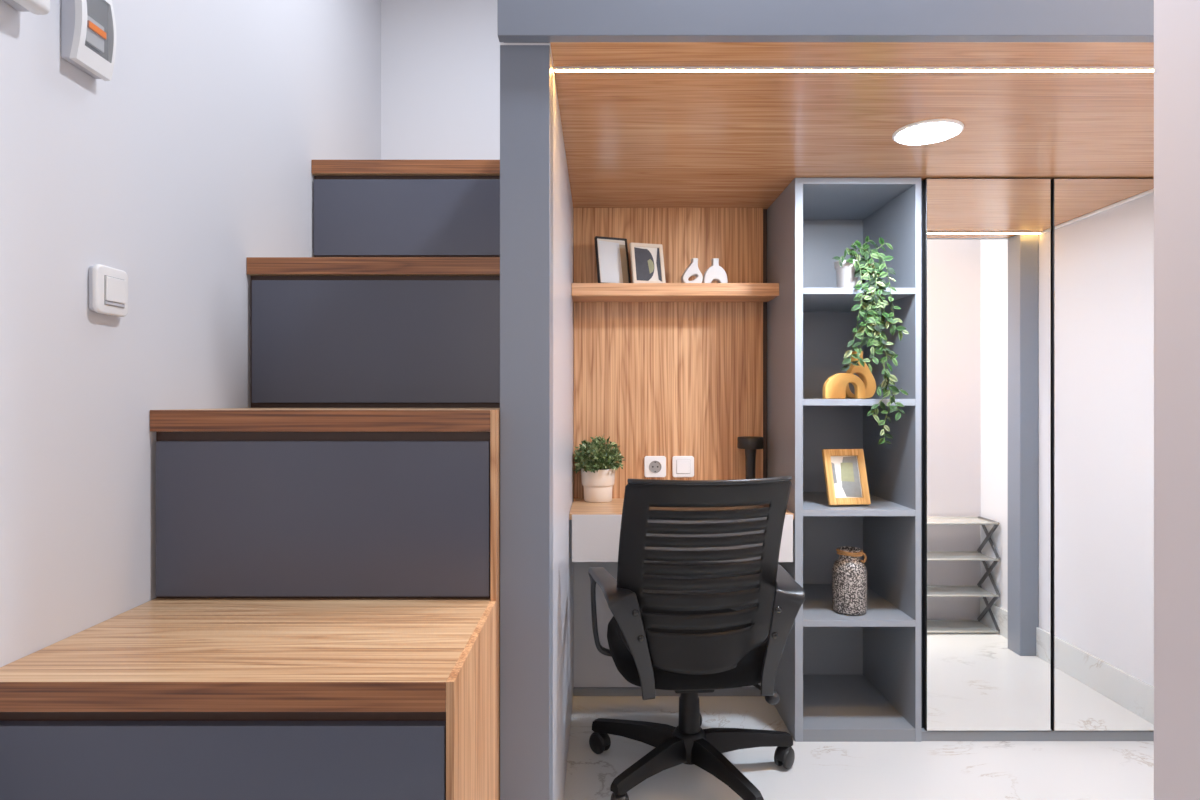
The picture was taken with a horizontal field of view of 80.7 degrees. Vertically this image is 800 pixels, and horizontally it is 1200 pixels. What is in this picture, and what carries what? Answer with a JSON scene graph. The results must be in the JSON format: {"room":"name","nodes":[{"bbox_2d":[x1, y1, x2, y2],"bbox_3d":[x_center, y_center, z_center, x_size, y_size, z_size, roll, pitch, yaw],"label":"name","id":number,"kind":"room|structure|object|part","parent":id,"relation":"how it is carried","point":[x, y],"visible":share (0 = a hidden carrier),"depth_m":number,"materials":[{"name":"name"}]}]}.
{"room":"home office","nodes":[
{"label":"home office","id":0,"kind":"room"},
{"bbox_2d":[0,0,380,666],"bbox_3d":[-0.968,-0.325,0.680,0.100,2.950,4.760,0,0,0],"label":"wall","id":1,"kind":"structure","parent":0,"point":[193,162],"depth_m":1.39,"materials":[{"name":"white paint"}]},
{"bbox_2d":[3,0,49,14],"bbox_3d":[-0.892,-0.680,1.073,0.052,0.149,0.095,0,0,0],"label":"wall box","id":2,"kind":"object","parent":1,"relation":"attached to","point":[38,7],"visible":1,"depth_m":1.10,"materials":[{"name":"grey plastic"}]},
{"bbox_2d":[61,0,116,80],"bbox_3d":[-0.899,-0.658,1.242,0.038,0.154,0.085,0,0,0],"label":"box","id":3,"kind":"object","parent":1,"relation":"attached to","point":[88,27],"visible":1,"depth_m":1.23,"materials":[{"name":"grey plastic"}]},
{"bbox_3d":[-0.891,-0.662,1.245,0.002,0.114,0.074,0,0,0],"label":"panel","id":4,"kind":"part","parent":3,"relation":"part of","materials":[{"name":"grey plastic"}]},
{"bbox_2d":[89,264,127,316],"bbox_3d":[-0.907,-0.201,1.306,0.022,0.088,0.086,0,0,0],"label":"light switch","id":5,"kind":"object","parent":1,"relation":"attached to","point":[108,286],"visible":1,"depth_m":1.29,"materials":[{"name":"grey plastic"}]},
{"bbox_3d":[-0.913,-0.201,1.306,0.009,0.082,0.080,0,0,0],"label":"plate","id":6,"kind":"part","parent":5,"relation":"part of","materials":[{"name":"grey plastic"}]},
{"bbox_2d":[381,0,503,159],"bbox_3d":[0.527,-0.325,3.010,2.890,2.950,0.100,0,0,0],"label":"wall","id":7,"kind":"structure","parent":0,"point":[440,59],"depth_m":2.96,"materials":[{"name":"white paint"}]},
{"bbox_2d":[564,696,1153,799],"bbox_3d":[0.527,1.200,0.680,3.090,0.100,4.760,0,0,0],"label":"floor","id":8,"kind":"structure","parent":0,"point":[923,770],"depth_m":2.22,"materials":[{"name":"white tile"}]},
{"bbox_2d":[0,160,499,799],"bbox_3d":[-0.564,0.193,1.990,0.706,1.914,1.933,0,0,0],"label":"staircase","id":9,"kind":"structure","parent":8,"relation":"on","point":[322,622],"depth_m":1.44,"materials":[{"name":"brown wood"}]},
{"bbox_2d":[0,721,445,799],"bbox_3d":[-0.570,0.619,1.035,0.688,0.291,0.018,0,0,0],"label":"drawer","id":10,"kind":"object","parent":9,"relation":"in","point":[40,760],"depth_m":1.03,"materials":[{"name":"laminate"}]},
{"bbox_2d":[156,441,489,595],"bbox_3d":[-0.566,0.243,1.449,0.681,0.316,0.018,0,0,0],"label":"drawer","id":11,"kind":"object","parent":9,"relation":"in","point":[234,518],"depth_m":1.44,"materials":[{"name":"laminate"}]},
{"bbox_2d":[252,280,499,402],"bbox_3d":[-0.566,-0.152,1.843,0.679,0.318,0.018,0,0,0],"label":"drawer","id":12,"kind":"object","parent":9,"relation":"in","point":[314,341],"depth_m":1.83,"materials":[{"name":"laminate"}]},
{"bbox_2d":[314,179,499,255],"bbox_3d":[-0.569,-0.581,2.255,0.686,0.242,0.018,0,0,0],"label":"drawer","id":13,"kind":"object","parent":9,"relation":"in","point":[353,217],"depth_m":2.25,"materials":[{"name":"laminate"}]},
{"bbox_3d":[-0.217,0.193,1.990,0.012,1.914,1.933,0,0,0],"label":"panel","id":14,"kind":"part","parent":9,"relation":"part of","materials":[{"name":"brown wood"}]},
{"bbox_2d":[573,687,760,695],"bbox_3d":[0.274,1.135,2.745,0.756,0.030,0.014,0,0,0],"label":"baseboard","id":15,"kind":"structure","parent":8,"relation":"on","point":[577,691],"depth_m":2.74,"materials":[{"name":"grey laminate"}]},
{"bbox_2d":[569,498,793,686],"bbox_3d":[0.276,0.751,2.574,0.758,0.736,0.394,0,0,0],"label":"desk","id":16,"kind":"object","parent":8,"relation":"on","point":[594,527],"visible":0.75,"depth_m":2.75,"materials":[{"name":"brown wood"}]},
{"bbox_2d":[573,435,624,502],"bbox_3d":[-0.002,0.255,2.671,0.199,0.258,0.168,0,0,-9],"label":"potted plant","id":17,"kind":"object","parent":16,"relation":"on","point":[598,461],"visible":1,"depth_m":2.64,"materials":[{"name":"green plant"}]},
{"bbox_3d":[-0.008,0.322,2.685,0.129,0.124,0.129,0,0,0],"label":"pot","id":18,"kind":"part","parent":17,"relation":"part of","materials":[{"name":"beige ceramic"}]},
{"bbox_3d":[0.276,0.828,2.760,0.758,0.583,0.020,0,0,0],"label":"panel","id":19,"kind":"part","parent":16,"relation":"part of","materials":[{"name":"white wood"}]},
{"bbox_3d":[0.278,0.466,2.386,0.744,0.160,0.019,0,0,0],"label":"drawer","id":20,"kind":"part","parent":16,"relation":"part of","materials":[{"name":"white wood"}]},
{"bbox_2d":[737,436,763,478],"bbox_3d":[0.569,0.262,2.670,0.100,0.244,0.100,0,0,0],"label":"table lamp","id":21,"kind":"object","parent":16,"relation":"on","point":[750,444],"visible":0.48,"depth_m":2.65,"materials":[{"name":"black metal"}]},
{"bbox_3d":[0.569,0.276,2.670,0.048,0.188,0.048,0,0,0],"label":"stem","id":22,"kind":"part","parent":21,"relation":"part of","materials":[{"name":"black metal"}]},
{"bbox_3d":[0.569,0.162,2.670,0.097,0.044,0.097,0,0,0],"label":"lamp shade","id":23,"kind":"part","parent":21,"relation":"part of","materials":[{"name":"black metal"}]},
{"bbox_2d":[588,476,804,799],"bbox_3d":[0.293,0.677,2.147,0.645,0.944,0.691,0,0,-4],"label":"office chair","id":24,"kind":"object","parent":8,"relation":"on","point":[689,645],"visible":1,"depth_m":1.94,"materials":[{"name":"black plastic"}]},
{"bbox_3d":[0.063,0.674,2.095,0.180,0.312,0.398,0,0,-4],"label":"armrest","id":25,"kind":"part","parent":24,"relation":"part of","materials":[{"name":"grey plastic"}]},
{"bbox_3d":[0.114,1.053,2.248,0.300,0.070,0.052,0,0,27],"label":"leg","id":26,"kind":"part","parent":24,"relation":"part of","materials":[{"name":"black plastic"}]},
{"bbox_3d":[0.146,1.053,2.039,0.300,0.070,0.052,0,0,-45],"label":"leg","id":27,"kind":"part","parent":24,"relation":"part of","materials":[{"name":"black plastic"}]},
{"bbox_3d":[0.272,0.752,2.196,0.490,0.124,0.480,0,0,-4],"label":"seat","id":28,"kind":"part","parent":24,"relation":"part of","materials":[{"name":"black fabric"}]},
{"bbox_3d":[0.289,0.481,1.906,0.466,0.539,0.205,0,0,-9],"label":"backrest","id":29,"kind":"part","parent":24,"relation":"part of","materials":[{"name":"black plastic"}]},
{"bbox_3d":[0.288,0.460,1.917,0.431,0.480,0.188,0,0,-9],"label":"panel","id":30,"kind":"part","parent":24,"relation":"part of","materials":[{"name":"black"}]},
{"bbox_3d":[0.299,0.211,1.841,0.452,0.012,0.083,0,0,-9],"label":"rail","id":31,"kind":"part","parent":24,"relation":"part of","materials":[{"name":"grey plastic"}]},
{"bbox_3d":[0.355,1.053,2.005,0.052,0.070,0.300,0,0,-27],"label":"leg","id":32,"kind":"part","parent":24,"relation":"part of","materials":[{"name":"black plastic"}]},
{"bbox_3d":[0.452,1.053,2.193,0.300,0.070,0.052,0,0,-9],"label":"leg","id":33,"kind":"part","parent":24,"relation":"part of","materials":[{"name":"black plastic"}]},
{"bbox_3d":[0.490,0.846,2.011,0.042,0.040,0.050,0,0,-4],"label":"knob","id":34,"kind":"part","parent":24,"relation":"part of","materials":[{"name":"grey plastic"}]},
{"bbox_3d":[0.492,0.674,2.125,0.180,0.311,0.398,0,0,-4],"label":"armrest","id":35,"kind":"part","parent":24,"relation":"part of","materials":[{"name":"grey plastic"}]},
{"bbox_2d":[497,0,1153,799],"bbox_3d":[0.880,0.050,2.204,2.182,2.200,1.507,0,0,0],"label":"bed","id":36,"kind":"object","parent":8,"relation":"on","point":[569,140],"depth_m":1.59,"materials":[{"name":"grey wood"}]},
{"bbox_3d":[-0.158,0.203,1.529,0.104,1.894,0.100,0,0,0],"label":"post","id":37,"kind":"part","parent":36,"relation":"part of","materials":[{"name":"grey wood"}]},
{"bbox_3d":[-0.157,0.200,2.268,0.104,1.899,1.379,0,0,0],"label":"partition panel","id":38,"kind":"part","parent":36,"relation":"part of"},
{"bbox_2d":[573,208,762,498],"bbox_3d":[0.266,-0.168,2.761,0.739,1.163,0.018,0,0,0],"label":"wall panel","id":39,"kind":"object","parent":36,"relation":"attached to","point":[667,379],"visible":0.64,"depth_m":2.75,"materials":[{"name":"brown wood"}]},
{"bbox_2d":[644,456,665,476],"bbox_3d":[0.214,0.259,2.745,0.084,0.082,0.014,0,0,0],"label":"wall socket","id":40,"kind":"object","parent":39,"relation":"attached to","point":[654,466],"visible":1,"depth_m":2.74,"materials":[{"name":"white plastic"}]},
{"bbox_2d":[572,283,778,301],"bbox_3d":[0.276,-0.405,2.666,0.758,0.046,0.172,0,0,0],"label":"wall shelf","id":41,"kind":"object","parent":39,"relation":"attached to","point":[581,292],"visible":1,"depth_m":2.58,"materials":[{"name":"brown wood"}]},
{"bbox_2d":[594,236,630,282],"bbox_3d":[0.048,-0.524,2.673,0.128,0.190,0.058,0,0,-20],"label":"picture frame","id":42,"kind":"object","parent":41,"relation":"on","point":[612,259],"visible":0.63,"depth_m":2.67,"materials":[{"name":"black metal"}]},
{"bbox_2d":[630,243,665,282],"bbox_3d":[0.179,-0.510,2.654,0.128,0.162,0.050,0,0,-16],"label":"picture frame","id":43,"kind":"object","parent":41,"relation":"on","point":[647,260],"visible":0.84,"depth_m":2.65,"materials":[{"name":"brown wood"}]},
{"bbox_2d":[634,247,661,281],"bbox_3d":[0.180,-0.510,2.653,0.105,0.141,0.001,0,-13,-16],"label":"print","id":44,"kind":"object","parent":43,"relation":"attached to","point":[647,260],"depth_m":2.65},
{"bbox_2d":[681,258,702,282],"bbox_3d":[0.343,-0.477,2.630,0.077,0.101,0.030,0,0,-8],"label":"vase","id":45,"kind":"object","parent":41,"relation":"on","point":[692,269],"visible":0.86,"depth_m":2.62,"materials":[{"name":"white ceramic"}]},
{"bbox_2d":[702,258,727,282],"bbox_3d":[0.428,-0.477,2.630,0.090,0.098,0.030,0,0,-4],"label":"vase","id":46,"kind":"object","parent":41,"relation":"on","point":[715,272],"visible":0.84,"depth_m":2.62,"materials":[{"name":"white ceramic"}]},
{"bbox_2d":[672,456,693,476],"bbox_3d":[0.324,0.259,2.745,0.084,0.082,0.014,0,0,0],"label":"light switch","id":47,"kind":"object","parent":39,"relation":"attached to","point":[682,466],"visible":1,"depth_m":2.74,"materials":[{"name":"white plastic"}]},
{"bbox_2d":[763,209,766,477],"bbox_3d":[0.276,0.200,2.777,0.758,1.899,0.012,0,0,0],"label":"trim","id":48,"kind":"structure","parent":36,"relation":"attached to","point":[764,210],"depth_m":2.77,"materials":[{"name":"brown wood"}]},
{"bbox_3d":[0.932,-0.765,2.219,2.077,0.030,1.478,0,0,0],"label":"underside panel","id":49,"kind":"part","parent":36,"relation":"part of","materials":[{"name":"brown wood"}]},
{"bbox_3d":[0.934,-0.746,1.595,2.072,0.006,0.015,0,0,0],"label":"led strip","id":50,"kind":"part","parent":36,"relation":"part of","materials":[{"name":"white plastic"}]},
{"bbox_2d":[555,70,1153,71],"bbox_3d":[0.934,-0.745,1.595,2.070,0.003,0.009,0,0,0],"label":"diffuser","id":51,"kind":"object","parent":36,"relation":"attached to","point":[555,70],"depth_m":1.59,"materials":[{"name":"white plastic"}]},
{"bbox_2d":[892,119,963,144],"bbox_3d":[0.915,-0.745,1.972,0.182,0.009,0.182,0,0,0],"label":"recessed light","id":52,"kind":"object","parent":36,"relation":"attached to","point":[931,131],"visible":1,"depth_m":1.96,"materials":[{"name":"white plastic"}]},
{"bbox_2d":[898,123,957,143],"bbox_3d":[0.915,-0.742,1.972,0.154,0.002,0.154,0,0,0],"label":"diffuser","id":53,"kind":"object","parent":52,"relation":"attached to","point":[914,133],"depth_m":1.96,"materials":[{"name":"white plastic"}]},
{"bbox_2d":[767,178,920,741],"bbox_3d":[0.869,0.201,2.618,0.426,1.898,0.485,0,0,0],"label":"bookcase","id":54,"kind":"object","parent":8,"relation":"on","point":[839,677],"visible":0.8,"depth_m":2.55,"materials":[{"name":"grey laminate"}]},
{"bbox_3d":[0.669,0.201,2.612,0.027,1.898,0.475,0,0,0],"label":"panel","id":55,"kind":"part","parent":54,"relation":"part of","materials":[{"name":"grey laminate"}]},
{"bbox_3d":[0.869,0.201,2.855,0.426,1.898,0.010,0,0,0],"label":"panel","id":56,"kind":"part","parent":54,"relation":"part of","materials":[{"name":"grey laminate"}]},
{"bbox_2d":[823,373,865,398],"bbox_3d":[0.838,-0.049,2.425,0.146,0.089,0.024,0,0,-7],"label":"wooden ornament","id":57,"kind":"object","parent":54,"relation":"on","point":[834,387],"visible":1,"depth_m":2.41,"materials":[{"name":"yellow wood"}]},
{"bbox_2d":[822,449,870,505],"bbox_3d":[0.863,0.271,2.475,0.148,0.195,0.068,0,0,-7],"label":"picture frame","id":58,"kind":"object","parent":54,"relation":"on","point":[846,480],"visible":1,"depth_m":2.47,"materials":[{"name":"brown wood"}]},
{"bbox_2d":[831,456,861,497],"bbox_3d":[0.863,0.269,2.474,0.104,0.152,0.001,0,-16,-7],"label":"print","id":59,"kind":"object","parent":58,"relation":"attached to","point":[846,471],"depth_m":2.47,"materials":[{"name":"multicoloured paper"}]},
{"bbox_2d":[832,546,866,615],"bbox_3d":[0.875,0.631,2.475,0.116,0.220,0.116,0,0,0],"label":"vase","id":60,"kind":"object","parent":54,"relation":"on","point":[849,573],"visible":1,"depth_m":2.43,"materials":[{"name":"black ceramic"}]},
{"bbox_3d":[0.872,-0.737,2.612,0.378,0.022,0.475,0,0,0],"label":"panel","id":61,"kind":"part","parent":54,"relation":"part of","materials":[{"name":"grey laminate"}]},
{"bbox_3d":[0.872,0.752,2.613,0.378,0.021,0.474,0,0,0],"label":"shelf","id":62,"kind":"part","parent":54,"relation":"part of","materials":[{"name":"grey laminate"}]},
{"bbox_3d":[0.872,0.381,2.613,0.378,0.021,0.474,0,0,0],"label":"shelf","id":63,"kind":"part","parent":54,"relation":"part of","materials":[{"name":"grey laminate"}]},
{"bbox_3d":[0.872,0.008,2.613,0.378,0.022,0.474,0,0,0],"label":"shelf","id":64,"kind":"part","parent":54,"relation":"part of","materials":[{"name":"grey laminate"}]},
{"bbox_3d":[0.872,-0.367,2.613,0.378,0.021,0.474,0,0,0],"label":"shelf","id":65,"kind":"part","parent":54,"relation":"part of","materials":[{"name":"grey laminate"}]},
{"bbox_3d":[0.872,1.129,2.613,0.378,0.042,0.474,0,0,0],"label":"panel","id":66,"kind":"part","parent":54,"relation":"part of","materials":[{"name":"grey laminate"}]},
{"bbox_2d":[846,351,875,398],"bbox_3d":[0.914,-0.090,2.500,0.125,0.169,0.035,0,0,-12],"label":"wooden ornament","id":67,"kind":"object","parent":54,"relation":"on","point":[864,373],"visible":0.52,"depth_m":2.49,"materials":[{"name":"brown wood"}]},
{"bbox_2d":[833,236,908,443],"bbox_3d":[0.904,-0.207,2.395,0.228,0.706,0.193,0,0,0],"label":"trailing plant","id":68,"kind":"object","parent":54,"relation":"on","point":[848,271],"visible":1,"depth_m":2.33,"materials":[{"name":"green plant"}]},
{"bbox_3d":[0.857,-0.429,2.450,0.084,0.101,0.084,0,0,0],"label":"pot","id":69,"kind":"part","parent":68,"relation":"part of","materials":[{"name":"white ceramic"}]},
{"bbox_3d":[1.071,0.201,2.612,0.020,1.898,0.475,0,0,0],"label":"panel","id":70,"kind":"part","parent":54,"relation":"part of","materials":[{"name":"grey laminate"}]},
{"bbox_2d":[921,179,1153,740],"bbox_3d":[1.527,0.201,2.612,0.888,1.898,0.475,0,0,0],"label":"wardrobe","id":71,"kind":"object","parent":8,"relation":"on","point":[1037,295],"visible":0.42,"depth_m":2.38,"materials":[{"name":"black"}]},
{"bbox_3d":[1.308,0.184,2.388,0.418,1.862,0.018,0,0,0],"label":"door","id":72,"kind":"part","parent":71,"relation":"part of","materials":[{"name":"black metal"}]},
{"bbox_2d":[926,179,1049,730],"bbox_3d":[1.308,0.184,2.377,0.416,1.856,0.004,0,0,0],"label":"mirror","id":73,"kind":"object","parent":71,"relation":"attached to","point":[988,240],"depth_m":2.37,"materials":[{"name":"clear glass"}]},
{"bbox_3d":[1.737,0.184,2.388,0.418,1.862,0.018,0,0,0],"label":"door","id":74,"kind":"part","parent":71,"relation":"part of","materials":[{"name":"black metal"}]},
{"bbox_2d":[1054,179,1153,730],"bbox_3d":[1.737,0.184,2.377,0.416,1.856,0.004,0,0,0],"label":"mirror","id":75,"kind":"object","parent":71,"relation":"attached to","point":[1104,228],"depth_m":2.37,"materials":[{"name":"clear glass"}]},
{"bbox_2d":[1154,0,1199,799],"bbox_3d":[1.415,-0.325,0.976,1.115,2.950,0.232,0,0,0],"label":"wall","id":76,"kind":"structure","parent":0,"point":[1176,22],"depth_m":1.05,"materials":[{"name":"white paint"}]}
]}

